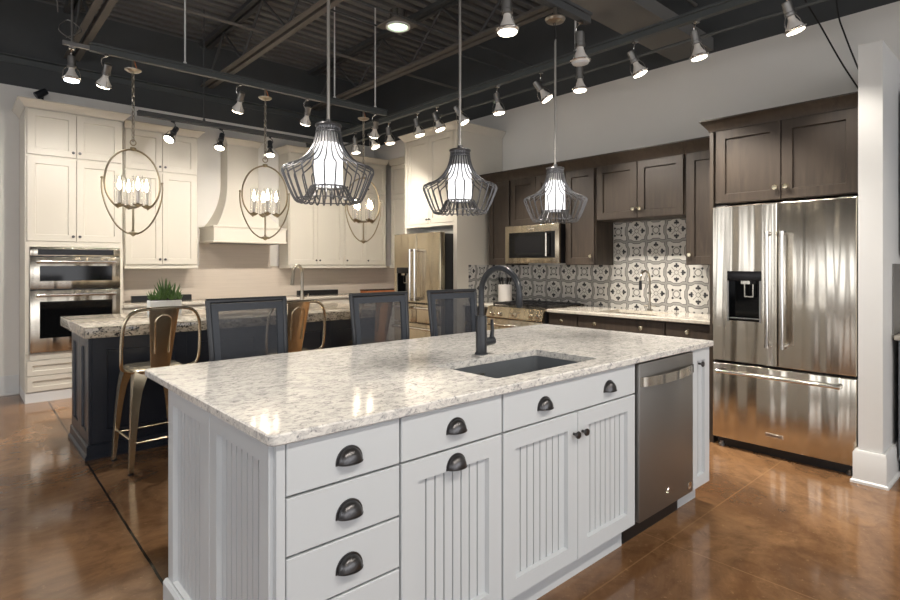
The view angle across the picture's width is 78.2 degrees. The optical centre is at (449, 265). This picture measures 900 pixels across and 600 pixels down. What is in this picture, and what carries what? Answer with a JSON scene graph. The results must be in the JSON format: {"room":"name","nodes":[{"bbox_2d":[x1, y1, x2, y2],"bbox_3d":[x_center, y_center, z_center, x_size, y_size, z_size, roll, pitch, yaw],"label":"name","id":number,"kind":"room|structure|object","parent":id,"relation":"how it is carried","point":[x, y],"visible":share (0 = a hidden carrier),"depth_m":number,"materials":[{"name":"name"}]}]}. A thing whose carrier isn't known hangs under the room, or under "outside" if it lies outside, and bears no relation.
{"room":"store","nodes":[
{"label":"store","id":0,"kind":"room"},
{"bbox_2d":[0,0,393,375],"bbox_3d":[-4.459,-0.734,5.910,9.900,4.150,0.150,0,0,-42],"label":"wall","id":1,"kind":"structure","parent":0,"point":[28,28],"depth_m":6.86,"materials":[{"name":"grey paint"}]},
{"bbox_2d":[0,375,18,395],"bbox_3d":[-6.283,1.241,4.156,4.820,0.200,0.028,0,0,-42],"label":"baseboard","id":2,"kind":"structure","parent":1,"relation":"attached to","point":[9,385],"depth_m":5.72,"materials":[{"name":"white paint"}]},
{"bbox_2d":[123,119,204,268],"bbox_3d":[-3.388,-0.785,6.517,0.846,1.652,0.380,0,0,-42],"label":"upper cabinet","id":3,"kind":"object","parent":1,"relation":"attached to","point":[170,242],"visible":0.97,"depth_m":6.41,"materials":[{"name":"beige paint"}]},
{"bbox_2d":[0,51,369,131],"bbox_3d":[-4.641,-2.135,5.604,9.180,0.072,0.080,0,0,-42],"label":"beam","id":4,"kind":"structure","parent":1,"relation":"attached to","point":[6,57],"depth_m":6.66,"materials":[{"name":"metal"}]},
{"bbox_2d":[199,136,286,244],"bbox_3d":[-2.647,-0.941,7.105,0.940,1.340,0.520,0,0,-42],"label":"range hood","id":5,"kind":"object","parent":1,"relation":"attached to","point":[227,224],"visible":0.86,"depth_m":7.04,"materials":[{"name":"beige paint"}]},
{"bbox_2d":[275,144,344,267],"bbox_3d":[-1.957,-0.785,7.809,0.914,1.652,0.380,0,0,-42],"label":"upper cabinet","id":6,"kind":"object","parent":1,"relation":"attached to","point":[314,233],"visible":0.57,"depth_m":7.64,"materials":[{"name":"beige paint"}]},
{"bbox_2d":[343,154,388,267],"bbox_3d":[-1.339,-0.785,8.366,0.747,1.652,0.380,0,0,-42],"label":"upper cabinet","id":7,"kind":"object","parent":1,"relation":"attached to","point":[356,254],"visible":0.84,"depth_m":8.28,"materials":[{"name":"beige paint"}]},
{"bbox_2d":[344,0,827,145],"bbox_3d":[0.965,-1.689,5.080,0.028,0.028,8.250,0,0,-42],"label":"conduit","id":8,"kind":"object","parent":1,"relation":"attached to","point":[813,2],"visible":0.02,"depth_m":4.44,"materials":[{"name":"metal"}]},
{"bbox_2d":[35,0,551,85],"bbox_3d":[-0.337,-2.869,1.269,10.200,0.120,12.735,0,0,-42],"label":"ceiling","id":9,"kind":"structure","parent":0,"point":[349,32],"depth_m":6.51,"materials":[{"name":"black paint"}]},
{"bbox_2d":[63,0,117,60],"bbox_3d":[-0.046,-2.526,1.514,0.150,0.563,12.310,0,0,-42],"label":"ceiling beam","id":10,"kind":"structure","parent":9,"relation":"attached to","point":[108,5],"depth_m":5.31,"materials":[{"name":"metal"}]},
{"bbox_2d":[58,0,88,82],"bbox_3d":[-2.808,-1.835,4.228,0.304,0.903,0.124,0,0,-42],"label":"track light","id":11,"kind":"object","parent":10,"relation":"attached to","point":[70,76],"depth_m":4.16,"materials":[{"name":"silver metal"}]},
{"bbox_2d":[302,0,511,72],"bbox_3d":[-2.561,-2.271,3.562,8.970,0.016,0.016,0,0,-42],"label":"support bar","id":12,"kind":"object","parent":10,"relation":"attached to","point":[302,0],"visible":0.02,"depth_m":5.54,"materials":[{"name":"black paint"}]},
{"bbox_2d":[356,0,532,65],"bbox_3d":[-2.353,-2.271,3.332,8.970,0.016,0.016,0,0,-42],"label":"support bar","id":13,"kind":"object","parent":10,"relation":"attached to","point":[356,0],"visible":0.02,"depth_m":5.29,"materials":[{"name":"black paint"}]},
{"bbox_2d":[377,8,418,34],"bbox_3d":[-0.490,-2.313,5.215,0.280,0.152,0.280,0,0,-42],"label":"ceiling light","id":14,"kind":"object","parent":13,"relation":"attached to","point":[395,24],"visible":0.98,"depth_m":5.16,"materials":[{"name":"paint"}]},
{"bbox_2d":[183,0,186,63],"bbox_3d":[-2.251,-2.253,4.703,0.026,1.092,0.026,0,0,-20],"label":"rod","id":15,"kind":"object","parent":9,"relation":"hanging from","point":[184,0],"visible":1,"depth_m":4.70,"materials":[{"name":"white paint"}]},
{"bbox_2d":[89,42,386,115],"bbox_3d":[-1.735,-1.675,5.169,2.770,0.062,0.065,0,0,-42],"label":"rail","id":16,"kind":"object","parent":15,"relation":"hanging from","point":[94,47],"visible":1,"depth_m":4.90,"materials":[{"name":"metal"}]},
{"bbox_2d":[95,54,112,88],"bbox_3d":[-2.693,-1.510,4.325,0.169,0.265,0.124,0,0,41],"label":"track light","id":17,"kind":"object","parent":16,"relation":"hanging from","point":[103,82],"visible":1,"depth_m":4.30,"materials":[{"name":"silver metal"}]},
{"bbox_2d":[100,60,162,235],"bbox_3d":[-2.542,-0.938,4.441,0.244,1.415,0.403,0,0,11],"label":"lantern","id":18,"kind":"object","parent":16,"relation":"hanging from","point":[136,191],"visible":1,"depth_m":4.43,"materials":[{"name":"grey metal"}]},
{"bbox_2d":[231,83,244,113],"bbox_3d":[-1.914,-1.510,5.028,0.124,0.265,0.169,0,0,-42],"label":"track light","id":19,"kind":"object","parent":16,"relation":"hanging from","point":[237,108],"visible":1,"depth_m":5.01,"materials":[{"name":"silver metal"}]},
{"bbox_2d":[239,89,289,239],"bbox_3d":[-1.728,-0.938,5.176,0.244,1.415,0.403,0,0,29],"label":"lantern","id":20,"kind":"object","parent":16,"relation":"hanging from","point":[264,195],"visible":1,"depth_m":5.17,"materials":[{"name":"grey metal"}]},
{"bbox_2d":[299,98,311,125],"bbox_3d":[-1.419,-1.510,5.475,0.124,0.265,0.169,0,0,-32],"label":"track light","id":21,"kind":"object","parent":16,"relation":"hanging from","point":[305,121],"visible":1,"depth_m":5.45,"materials":[{"name":"silver metal"}]},
{"bbox_2d":[345,111,381,243],"bbox_3d":[-0.922,-0.938,5.903,0.244,1.415,0.403,0,0,18],"label":"lantern","id":22,"kind":"object","parent":16,"relation":"hanging from","point":[356,209],"visible":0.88,"depth_m":5.87,"materials":[{"name":"grey metal"}]},
{"bbox_2d":[369,113,379,138],"bbox_3d":[-0.816,-1.510,6.017,0.124,0.265,0.169,0,0,-21],"label":"track light","id":23,"kind":"object","parent":16,"relation":"hanging from","point":[374,134],"visible":1,"depth_m":6.00,"materials":[{"name":"silver metal"}]},
{"bbox_2d":[203,9,204,120],"bbox_3d":[-2.692,-2.188,6.057,0.026,1.223,0.026,0,0,-20],"label":"rod","id":24,"kind":"object","parent":9,"relation":"hanging from","point":[203,9],"visible":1,"depth_m":6.05,"materials":[{"name":"black paint"}]},
{"bbox_2d":[137,110,313,143],"bbox_3d":[-2.339,-1.549,6.375,2.250,0.050,0.072,0,0,-42],"label":"rail","id":25,"kind":"object","parent":24,"relation":"hanging from","point":[142,113],"visible":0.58,"depth_m":6.15,"materials":[{"name":"black metal"}]},
{"bbox_2d":[163,121,178,142],"bbox_3d":[-2.930,-1.403,5.832,0.124,0.239,0.171,0,0,17],"label":"track light","id":26,"kind":"object","parent":25,"relation":"hanging from","point":[169,138],"visible":1,"depth_m":5.80,"materials":[{"name":"black metal"}]},
{"bbox_2d":[214,128,225,150],"bbox_3d":[-2.555,-1.402,6.155,0.121,0.242,0.131,0,0,42],"label":"track light","id":27,"kind":"object","parent":25,"relation":"hanging from","point":[219,146],"visible":1,"depth_m":6.15,"materials":[{"name":"black metal"}]},
{"bbox_2d":[199,0,343,88],"bbox_3d":[1.008,-2.526,2.465,0.150,0.563,12.310,0,0,-42],"label":"ceiling beam","id":28,"kind":"structure","parent":9,"relation":"attached to","point":[249,7],"depth_m":5.88,"materials":[{"name":"metal"}]},
{"bbox_2d":[281,0,373,205],"bbox_3d":[-0.476,-0.852,2.170,0.358,1.215,0.355,0,0,27],"label":"pendant","id":29,"kind":"object","parent":9,"relation":"hanging from","point":[327,174],"visible":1,"depth_m":2.13,"materials":[{"name":"grey metal"}]},
{"bbox_2d":[308,0,552,110],"bbox_3d":[2.121,-2.526,3.470,0.150,0.563,12.310,0,0,-42],"label":"ceiling beam","id":30,"kind":"structure","parent":9,"relation":"attached to","point":[437,7],"depth_m":6.19,"materials":[{"name":"metal"}]},
{"bbox_2d":[804,0,857,88],"bbox_3d":[2.767,-1.959,4.215,0.028,1.605,0.700,0,0,-44],"label":"hanging cable","id":31,"kind":"object","parent":9,"relation":"hanging from","point":[810,9],"visible":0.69,"depth_m":4.12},
{"bbox_2d":[836,0,857,68],"bbox_3d":[2.912,-2.018,4.043,0.034,1.482,0.230,0,0,-42],"label":"hanging cable","id":32,"kind":"object","parent":9,"relation":"hanging from","point":[845,36],"visible":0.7,"depth_m":4.07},
{"bbox_3d":[-1.108,-2.525,0.556,0.150,0.563,12.310,0,0,-42],"label":"ceiling beam","id":33,"kind":"structure","parent":9,"relation":"attached to","visible":0},
{"bbox_2d":[147,0,457,89],"bbox_3d":[-3.306,-2.324,4.223,9.150,0.032,0.032,0,0,-42],"label":"pipe","id":34,"kind":"object","parent":33,"relation":"attached to","point":[154,1],"visible":1,"depth_m":5.71,"materials":[{"name":"metal"}]},
{"bbox_2d":[0,394,899,599],"bbox_3d":[-0.502,1.391,0.557,12.000,0.100,13.500,0,0,-42],"label":"floor","id":35,"kind":"structure","parent":0,"point":[762,526],"depth_m":2.76,"materials":[{"name":"concrete"}]},
{"bbox_2d":[12,96,130,403],"bbox_3d":[-3.970,-0.135,5.815,0.954,2.952,0.657,0,0,-42],"label":"tall cabinet","id":36,"kind":"object","parent":35,"relation":"on","point":[63,157],"visible":0.74,"depth_m":5.55,"materials":[{"name":"beige paint"}]},
{"bbox_2d":[29,247,119,353],"bbox_3d":[-3.949,0.344,5.799,0.764,1.034,0.638,0,0,-42],"label":"double oven","id":37,"kind":"object","parent":36,"relation":"in","point":[62,281],"visible":0.9,"depth_m":5.54,"materials":[{"name":"silver metal"}]},
{"bbox_2d":[111,306,200,475],"bbox_3d":[-2.029,0.806,3.787,0.442,1.070,0.503,0,0,44],"label":"metal bar stool","id":38,"kind":"object","parent":35,"relation":"on","point":[162,320],"visible":0.87,"depth_m":3.66,"materials":[{"name":"gold metal"}]},
{"bbox_2d":[123,304,204,312],"bbox_3d":[-3.314,0.899,6.431,0.960,0.884,0.611,0,0,-42],"label":"base cabinet","id":39,"kind":"object","parent":35,"relation":"on","point":[196,307],"visible":0.02,"depth_m":6.07,"materials":[{"name":"beige paint"}]},
{"bbox_2d":[68,317,374,461],"bbox_3d":[-1.783,0.922,4.908,2.568,0.838,0.724,0,0,-42],"label":"base cabinet","id":40,"kind":"object","parent":35,"relation":"on","point":[95,361],"visible":0.34,"depth_m":4.04,"materials":[{"name":"paint"}]},
{"bbox_2d":[60,303,391,338],"bbox_3d":[-1.906,0.464,5.043,2.572,0.076,1.129,0,0,-42],"label":"countertop","id":41,"kind":"structure","parent":40,"relation":"on","point":[103,325],"depth_m":4.37,"materials":[{"name":"beige stone"}]},
{"bbox_2d":[146,279,182,314],"bbox_3d":[-2.458,0.262,4.776,0.287,0.327,0.132,0,0,-42],"label":"potted succulent","id":42,"kind":"object","parent":41,"relation":"on","point":[160,299],"visible":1,"depth_m":4.75,"materials":[{"name":"green plant"}]},
{"bbox_2d":[147,300,181,314],"bbox_3d":[-2.465,0.363,4.779,0.250,0.125,0.110,0,0,-42],"label":"planter","id":43,"kind":"object","parent":41,"relation":"on","point":[150,303],"depth_m":4.73,"materials":[{"name":"white ceramic"}]},
{"bbox_2d":[290,264,308,299],"bbox_3d":[-1.607,0.204,5.872,0.066,0.443,0.281,0,0,22],"label":"faucet","id":44,"kind":"object","parent":41,"relation":"on","point":[302,297],"visible":0.8,"depth_m":5.92,"materials":[{"name":"silver metal"}]},
{"bbox_2d":[205,296,287,361],"bbox_3d":[-0.857,0.751,2.623,0.426,1.181,0.472,0,0,-45],"label":"counter stool","id":45,"kind":"object","parent":35,"relation":"on","point":[212,306],"visible":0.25,"depth_m":2.76,"materials":[{"name":"black metal"}]},
{"bbox_2d":[163,389,398,599],"bbox_3d":[-0.603,0.899,1.854,0.433,0.884,0.935,0,0,-42],"label":"base cabinet","id":46,"kind":"object","parent":35,"relation":"on","point":[316,518],"visible":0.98,"depth_m":1.59,"materials":[{"name":"grey paint"}]},
{"bbox_2d":[259,300,325,355],"bbox_3d":[-1.310,0.806,4.436,0.503,1.070,0.442,0,0,-42],"label":"metal bar stool","id":47,"kind":"object","parent":35,"relation":"on","point":[298,310],"visible":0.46,"depth_m":4.31,"materials":[{"name":"gold metal"}]},
{"bbox_2d":[291,298,348,303],"bbox_3d":[-1.918,0.899,7.691,0.940,0.884,0.611,0,0,-42],"label":"base cabinet","id":48,"kind":"object","parent":35,"relation":"on","point":[336,300],"visible":0.02,"depth_m":7.61,"materials":[{"name":"beige paint"}]},
{"bbox_2d":[347,302,391,345],"bbox_3d":[-0.702,0.806,4.985,0.503,1.070,0.442,0,0,-39],"label":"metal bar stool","id":49,"kind":"object","parent":35,"relation":"on","point":[350,343],"visible":0.06,"depth_m":4.86,"materials":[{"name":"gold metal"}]},
{"bbox_2d":[364,304,393,338],"bbox_3d":[-1.107,0.899,8.422,1.236,0.884,0.611,0,0,-42],"label":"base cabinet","id":50,"kind":"object","parent":35,"relation":"on","point":[390,324],"visible":0.02,"depth_m":8.23,"materials":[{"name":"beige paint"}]},
{"bbox_2d":[123,293,374,307],"bbox_3d":[-2.154,0.441,7.478,4.088,0.030,0.606,0,0,-42],"label":"countertop","id":51,"kind":"structure","parent":50,"relation":"on","point":[344,295],"depth_m":7.09,"materials":[{"name":"beige stone"}]},
{"bbox_2d":[131,294,191,301],"bbox_3d":[-3.435,0.391,6.605,0.650,0.070,0.070,0,0,-42],"label":"box","id":52,"kind":"object","parent":51,"relation":"on","point":[185,296],"visible":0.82,"depth_m":6.45,"materials":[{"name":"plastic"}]},
{"bbox_2d":[297,289,337,295],"bbox_3d":[-1.906,0.391,7.985,0.630,0.070,0.070,0,0,-42],"label":"box","id":53,"kind":"object","parent":51,"relation":"on","point":[330,291],"visible":0.98,"depth_m":7.96,"materials":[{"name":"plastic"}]},
{"bbox_2d":[349,291,409,344],"bbox_3d":[-0.273,0.751,3.150,0.426,1.181,0.472,0,0,-42],"label":"counter stool","id":54,"kind":"object","parent":35,"relation":"on","point":[356,300],"visible":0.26,"depth_m":3.30,"materials":[{"name":"black metal"}]},
{"bbox_2d":[391,232,452,339],"bbox_3d":[-0.157,0.483,6.669,0.797,1.715,0.860,0,0,-42],"label":"fridge","id":55,"kind":"object","parent":35,"relation":"on","point":[423,262],"visible":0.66,"depth_m":6.37,"materials":[{"name":"silver metal"}]},
{"bbox_2d":[397,395,501,599],"bbox_3d":[-0.273,0.899,2.152,0.453,0.884,0.934,0,0,-42],"label":"base cabinet","id":56,"kind":"object","parent":35,"relation":"on","point":[450,463],"visible":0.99,"depth_m":1.83,"materials":[{"name":"grey paint"}]},
{"bbox_2d":[426,289,477,336],"bbox_3d":[0.156,0.751,3.537,0.426,1.181,0.472,0,0,-39],"label":"counter stool","id":57,"kind":"object","parent":35,"relation":"on","point":[469,294],"visible":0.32,"depth_m":3.69,"materials":[{"name":"black metal"}]},
{"bbox_2d":[398,120,505,333],"bbox_3d":[0.043,-0.135,6.828,0.897,2.952,1.084,0,0,-42],"label":"tall cabinet","id":58,"kind":"object","parent":35,"relation":"on","point":[426,159],"visible":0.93,"depth_m":6.49,"materials":[{"name":"beige paint"}]},
{"bbox_2d":[469,265,502,302],"bbox_3d":[0.426,0.211,6.519,0.568,0.430,0.009,0,0,-42],"label":"tiled wall","id":59,"kind":"structure","parent":58,"relation":"attached to","point":[476,272],"depth_m":6.52,"materials":[{"name":"white tile"}]},
{"bbox_2d":[465,306,487,332],"bbox_3d":[0.528,0.899,6.330,0.666,0.884,0.404,0,0,-42],"label":"base cabinet","id":60,"kind":"object","parent":35,"relation":"on","point":[485,308],"visible":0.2,"depth_m":6.22,"materials":[{"name":"brown wood"}]},
{"bbox_2d":[466,301,499,306],"bbox_3d":[0.534,0.441,6.332,0.660,0.030,0.410,0,0,-42],"label":"countertop","id":61,"kind":"structure","parent":60,"relation":"on","point":[488,303],"depth_m":6.17,"materials":[{"name":"beige stone"}]},
{"bbox_2d":[498,277,511,301],"bbox_3d":[0.642,0.282,6.453,0.160,0.287,0.160,0,0,-42],"label":"utensil crock","id":62,"kind":"object","parent":61,"relation":"on","point":[504,290],"visible":0.87,"depth_m":6.39,"materials":[{"name":"white ceramic"}]},
{"bbox_2d":[486,300,584,329],"bbox_3d":[0.883,0.868,5.856,0.762,0.946,0.754,0,0,-42],"label":"gas range","id":63,"kind":"object","parent":35,"relation":"on","point":[506,314],"visible":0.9,"depth_m":5.66,"materials":[{"name":"silver metal"}]},
{"bbox_2d":[549,312,578,326],"bbox_3d":[1.295,0.899,5.480,0.666,0.884,0.332,0,0,-42],"label":"base cabinet","id":64,"kind":"object","parent":35,"relation":"on","point":[562,319],"visible":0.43,"depth_m":5.26,"materials":[{"name":"brown wood"}]},
{"bbox_2d":[547,306,709,324],"bbox_3d":[1.711,0.441,5.027,0.660,0.030,1.570,0,0,-42],"label":"countertop","id":65,"kind":"structure","parent":64,"relation":"on","point":[669,316],"depth_m":4.92,"materials":[{"name":"beige stone"}]},
{"bbox_2d":[639,270,655,310],"bbox_3d":[1.814,0.234,5.140,0.211,0.384,0.120,0,0,-42],"label":"bar faucet","id":66,"kind":"object","parent":65,"relation":"on","point":[649,305],"visible":1,"depth_m":5.18,"materials":[{"name":"silver metal"}]},
{"bbox_2d":[499,364,634,599],"bbox_3d":[0.238,0.899,2.613,0.914,0.884,0.934,0,0,-42],"label":"base cabinet","id":67,"kind":"object","parent":35,"relation":"on","point":[568,446],"visible":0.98,"depth_m":2.25,"materials":[{"name":"grey paint"}]},
{"bbox_2d":[145,324,713,446],"bbox_3d":[0.120,0.441,2.705,2.622,0.030,1.213,0,0,-42],"label":"countertop","id":68,"kind":"structure","parent":67,"relation":"on","point":[275,400],"depth_m":2.14,"materials":[{"name":"beige stone"}]},
{"bbox_2d":[475,265,522,354],"bbox_3d":[0.237,0.212,2.589,0.113,0.427,0.270,0,0,-42],"label":"island faucet","id":69,"kind":"object","parent":68,"relation":"on","point":[482,341],"visible":1,"depth_m":2.62,"materials":[{"name":"black metal"}]},
{"bbox_2d":[453,355,577,377],"bbox_3d":[0.306,0.570,2.441,0.713,0.225,0.403,0,0,-42],"label":"undermount sink","id":70,"kind":"object","parent":68,"relation":"in","point":[506,368],"visible":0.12,"depth_m":2.68,"materials":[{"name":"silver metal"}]},
{"bbox_2d":[578,315,665,335],"bbox_3d":[1.693,0.899,5.039,0.666,0.884,0.850,0,0,-42],"label":"base cabinet","id":71,"kind":"object","parent":35,"relation":"on","point":[652,327],"visible":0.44,"depth_m":4.80,"materials":[{"name":"brown wood"}]},
{"bbox_2d":[621,351,693,543],"bbox_3d":[0.906,0.902,2.999,0.566,0.878,0.652,0,0,-42],"label":"dishwasher","id":72,"kind":"object","parent":35,"relation":"on","point":[663,393],"visible":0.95,"depth_m":2.74,"materials":[{"name":"silver metal"}]},
{"bbox_2d":[666,321,709,436],"bbox_3d":[2.106,0.899,4.581,0.666,0.884,0.374,0,0,-42],"label":"base cabinet","id":73,"kind":"object","parent":35,"relation":"on","point":[675,329],"visible":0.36,"depth_m":4.36,"materials":[{"name":"brown wood"}]},
{"bbox_2d":[677,347,708,507],"bbox_3d":[1.097,0.899,3.389,0.226,0.884,0.932,0,0,-42],"label":"base cabinet","id":74,"kind":"object","parent":35,"relation":"on","point":[700,356],"visible":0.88,"depth_m":3.10,"materials":[{"name":"grey paint"}]},
{"bbox_2d":[710,132,718,442],"bbox_3d":[2.237,0.169,4.423,0.688,2.345,0.027,0,0,-42],"label":"end panel","id":75,"kind":"object","parent":35,"relation":"on","point":[713,438],"visible":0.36,"depth_m":4.19,"materials":[{"name":"brown wood"}]},
{"bbox_2d":[713,195,857,475],"bbox_3d":[2.498,0.449,4.025,0.797,1.784,0.890,0,0,-42],"label":"fridge","id":76,"kind":"object","parent":35,"relation":"on","point":[785,274],"visible":0.99,"depth_m":3.76,"materials":[{"name":"silver metal"}]},
{"bbox_2d":[898,341,899,459],"bbox_3d":[3.232,0.907,3.442,0.530,0.868,0.620,0,0,-42],"label":"base cabinet","id":77,"kind":"object","parent":35,"relation":"on","point":[898,341],"visible":0.94,"depth_m":3.51,"materials":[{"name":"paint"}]},
{"bbox_2d":[535,0,592,24],"bbox_3d":[-0.785,-1.490,1.892,4.370,0.062,0.065,0,0,-42],"label":"rail","id":78,"kind":"object","parent":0,"point":[567,8],"visible":1,"depth_m":3.21,"materials":[{"name":"black metal"}]},
{"bbox_2d":[423,0,497,215],"bbox_3d":[0.048,-0.852,2.643,0.355,1.215,0.358,0,0,-33],"label":"pendant","id":79,"kind":"object","parent":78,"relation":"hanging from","point":[460,167],"visible":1,"depth_m":2.60,"materials":[{"name":"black metal"}]},
{"bbox_2d":[496,0,519,36],"bbox_3d":[0.298,-1.326,2.869,0.124,0.264,0.124,0,0,-42],"label":"track light","id":80,"kind":"object","parent":78,"relation":"hanging from","point":[507,28],"visible":1,"depth_m":2.84,"materials":[{"name":"silver metal"}]},
{"bbox_2d":[523,7,587,223],"bbox_3d":[0.596,-0.852,3.138,0.358,1.215,0.355,0,0,45],"label":"pendant","id":81,"kind":"object","parent":78,"relation":"hanging from","point":[554,186],"visible":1,"depth_m":3.10,"materials":[{"name":"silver metal"}]},
{"bbox_2d":[570,19,590,66],"bbox_3d":[0.778,-1.326,3.302,0.124,0.264,0.124,0,0,-42],"label":"track light","id":82,"kind":"object","parent":78,"relation":"hanging from","point":[580,58],"visible":1,"depth_m":3.28,"materials":[{"name":"silver metal"}]},
{"bbox_2d":[374,0,899,313],"bbox_3d":[3.101,-0.734,4.355,0.480,4.150,12.310,0,0,-42],"label":"wall","id":83,"kind":"structure","parent":0,"point":[755,66],"depth_m":5.37,"materials":[{"name":"grey paint"}]},
{"bbox_2d":[388,156,404,267],"bbox_3d":[-0.328,-0.785,8.157,0.467,1.652,1.400,0,0,-42],"label":"upper cabinet","id":84,"kind":"object","parent":83,"relation":"attached to","point":[398,171],"visible":0.04,"depth_m":8.44,"materials":[{"name":"beige paint"}]},
{"bbox_2d":[479,171,528,264],"bbox_3d":[0.622,-0.526,6.425,0.403,1.046,0.411,0,0,-42],"label":"upper cabinet","id":85,"kind":"object","parent":83,"relation":"attached to","point":[500,208],"visible":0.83,"depth_m":6.32,"materials":[{"name":"brown wood"}]},
{"bbox_2d":[505,161,565,225],"bbox_3d":[1.009,-0.740,5.997,0.403,0.618,0.738,0,0,-42],"label":"upper cabinet","id":86,"kind":"object","parent":83,"relation":"attached to","point":[526,181],"visible":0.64,"depth_m":6.00,"materials":[{"name":"brown wood"}]},
{"bbox_2d":[505,223,565,263],"bbox_3d":[0.985,-0.223,5.975,0.451,0.408,0.732,0,0,-42],"label":"microwave","id":87,"kind":"object","parent":86,"relation":"attached to","point":[540,243],"visible":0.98,"depth_m":5.80,"materials":[{"name":"silver metal"}]},
{"bbox_2d":[560,156,612,264],"bbox_3d":[1.379,-0.526,5.587,0.403,1.046,0.363,0,0,-42],"label":"upper cabinet","id":88,"kind":"object","parent":83,"relation":"attached to","point":[589,241],"visible":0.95,"depth_m":5.48,"materials":[{"name":"brown wood"}]},
{"bbox_2d":[503,218,709,313],"bbox_3d":[1.566,-0.017,5.689,0.009,0.885,2.748,0,0,-42],"label":"tiled wall","id":89,"kind":"structure","parent":83,"relation":"attached to","point":[658,247],"depth_m":5.41,"materials":[{"name":"white tile"}]},
{"bbox_2d":[591,141,685,222],"bbox_3d":[1.796,-0.740,5.124,0.403,0.618,0.880,0,0,-42],"label":"upper cabinet","id":90,"kind":"object","parent":83,"relation":"attached to","point":[649,182],"visible":0.98,"depth_m":4.99,"materials":[{"name":"brown wood"}]},
{"bbox_2d":[570,0,712,60],"bbox_3d":[1.164,-1.944,4.068,2.779,0.110,0.360,0,0,-42],"label":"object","id":91,"kind":"structure","parent":83,"relation":"attached to","point":[622,16],"depth_m":4.29,"materials":[{"name":"grey paint"}]},
{"bbox_2d":[681,136,709,264],"bbox_3d":[2.212,-0.526,4.663,0.403,1.046,0.356,0,0,-42],"label":"upper cabinet","id":92,"kind":"object","parent":83,"relation":"attached to","point":[697,150],"visible":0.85,"depth_m":4.63,"materials":[{"name":"brown wood"}]},
{"bbox_2d":[699,91,857,205],"bbox_3d":[2.502,-0.775,4.087,0.748,0.632,1.000,0,0,-42],"label":"upper cabinet","id":93,"kind":"object","parent":83,"relation":"attached to","point":[806,150],"visible":0.94,"depth_m":3.80,"materials":[{"name":"brown wood"}]},
{"bbox_2d":[850,40,899,490],"bbox_3d":[2.854,-0.009,3.642,0.838,2.700,0.192,0,0,-42],"label":"column","id":94,"kind":"structure","parent":0,"point":[876,464],"depth_m":3.40,"materials":[{"name":"white paint"}]},
{"bbox_2d":[892,264,899,334],"bbox_3d":[3.011,0.216,3.694,0.520,0.450,0.006,0,0,-42],"label":"panel","id":95,"kind":"object","parent":94,"relation":"attached to","point":[895,267],"visible":1,"depth_m":3.56,"materials":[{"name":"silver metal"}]},
{"bbox_3d":[1.006,-2.253,4.437,0.028,1.092,0.028,0,0,-42],"label":"rod","id":96,"kind":"object","parent":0,"visible":0},
{"bbox_2d":[306,0,761,147],"bbox_3d":[0.718,-1.675,4.757,0.065,0.062,8.100,0,0,-42],"label":"rail","id":97,"kind":"object","parent":96,"relation":"hanging from","point":[723,6],"visible":0.83,"depth_m":4.42,"materials":[{"name":"metal"}]},
{"bbox_2d":[385,121,395,144],"bbox_3d":[-0.685,-1.510,6.327,0.126,0.266,0.124,0,0,-19],"label":"track light","id":98,"kind":"object","parent":97,"relation":"hanging from","point":[389,141],"visible":1,"depth_m":6.30,"materials":[{"name":"silver metal"}]},
{"bbox_2d":[413,112,424,136],"bbox_3d":[-0.327,-1.510,5.940,0.122,0.266,0.123,0,0,32],"label":"track light","id":99,"kind":"object","parent":97,"relation":"hanging from","point":[419,132],"visible":1,"depth_m":5.91,"materials":[{"name":"silver metal"}]},
{"bbox_2d":[432,105,445,131],"bbox_3d":[-0.109,-1.510,5.703,0.130,0.267,0.122,0,0,37],"label":"track light","id":100,"kind":"object","parent":97,"relation":"hanging from","point":[439,127],"visible":1,"depth_m":5.68,"materials":[{"name":"silver metal"}]},
{"bbox_2d":[453,98,468,125],"bbox_3d":[0.111,-1.510,5.446,0.157,0.267,0.124,0,0,4],"label":"track light","id":101,"kind":"object","parent":97,"relation":"hanging from","point":[464,120],"visible":0.7,"depth_m":5.42,"materials":[{"name":"silver metal"}]},
{"bbox_2d":[492,85,505,114],"bbox_3d":[0.447,-1.510,5.071,0.126,0.266,0.124,0,0,-13],"label":"track light","id":102,"kind":"object","parent":97,"relation":"hanging from","point":[499,110],"visible":1,"depth_m":5.04,"materials":[{"name":"silver metal"}]},
{"bbox_2d":[533,71,552,102],"bbox_3d":[0.787,-1.510,4.696,0.167,0.265,0.124,0,0,4],"label":"track light","id":103,"kind":"object","parent":97,"relation":"hanging from","point":[545,96],"visible":1,"depth_m":4.67,"materials":[{"name":"silver metal"}]},
{"bbox_2d":[572,66,587,92],"bbox_3d":[1.036,-1.511,4.410,0.124,0.264,0.124,0,0,-42],"label":"track light","id":104,"kind":"object","parent":97,"relation":"hanging from","point":[579,87],"visible":0.89,"depth_m":4.38,"materials":[{"name":"silver metal"}]},
{"bbox_2d":[627,40,647,77],"bbox_3d":[1.371,-1.509,4.052,0.149,0.267,0.124,0,0,-2],"label":"track light","id":105,"kind":"object","parent":97,"relation":"hanging from","point":[639,70],"visible":1,"depth_m":4.03,"materials":[{"name":"silver metal"}]},
{"bbox_2d":[689,20,708,61],"bbox_3d":[1.670,-1.510,3.721,0.128,0.266,0.124,0,0,-13],"label":"track light","id":106,"kind":"object","parent":97,"relation":"hanging from","point":[699,53],"visible":1,"depth_m":3.69,"materials":[{"name":"silver metal"}]},
{"bbox_2d":[781,0,806,35],"bbox_3d":[2.055,-1.510,3.308,0.130,0.267,0.122,0,0,31],"label":"track light","id":107,"kind":"object","parent":97,"relation":"hanging from","point":[794,26],"visible":1,"depth_m":3.28,"materials":[{"name":"silver metal"}]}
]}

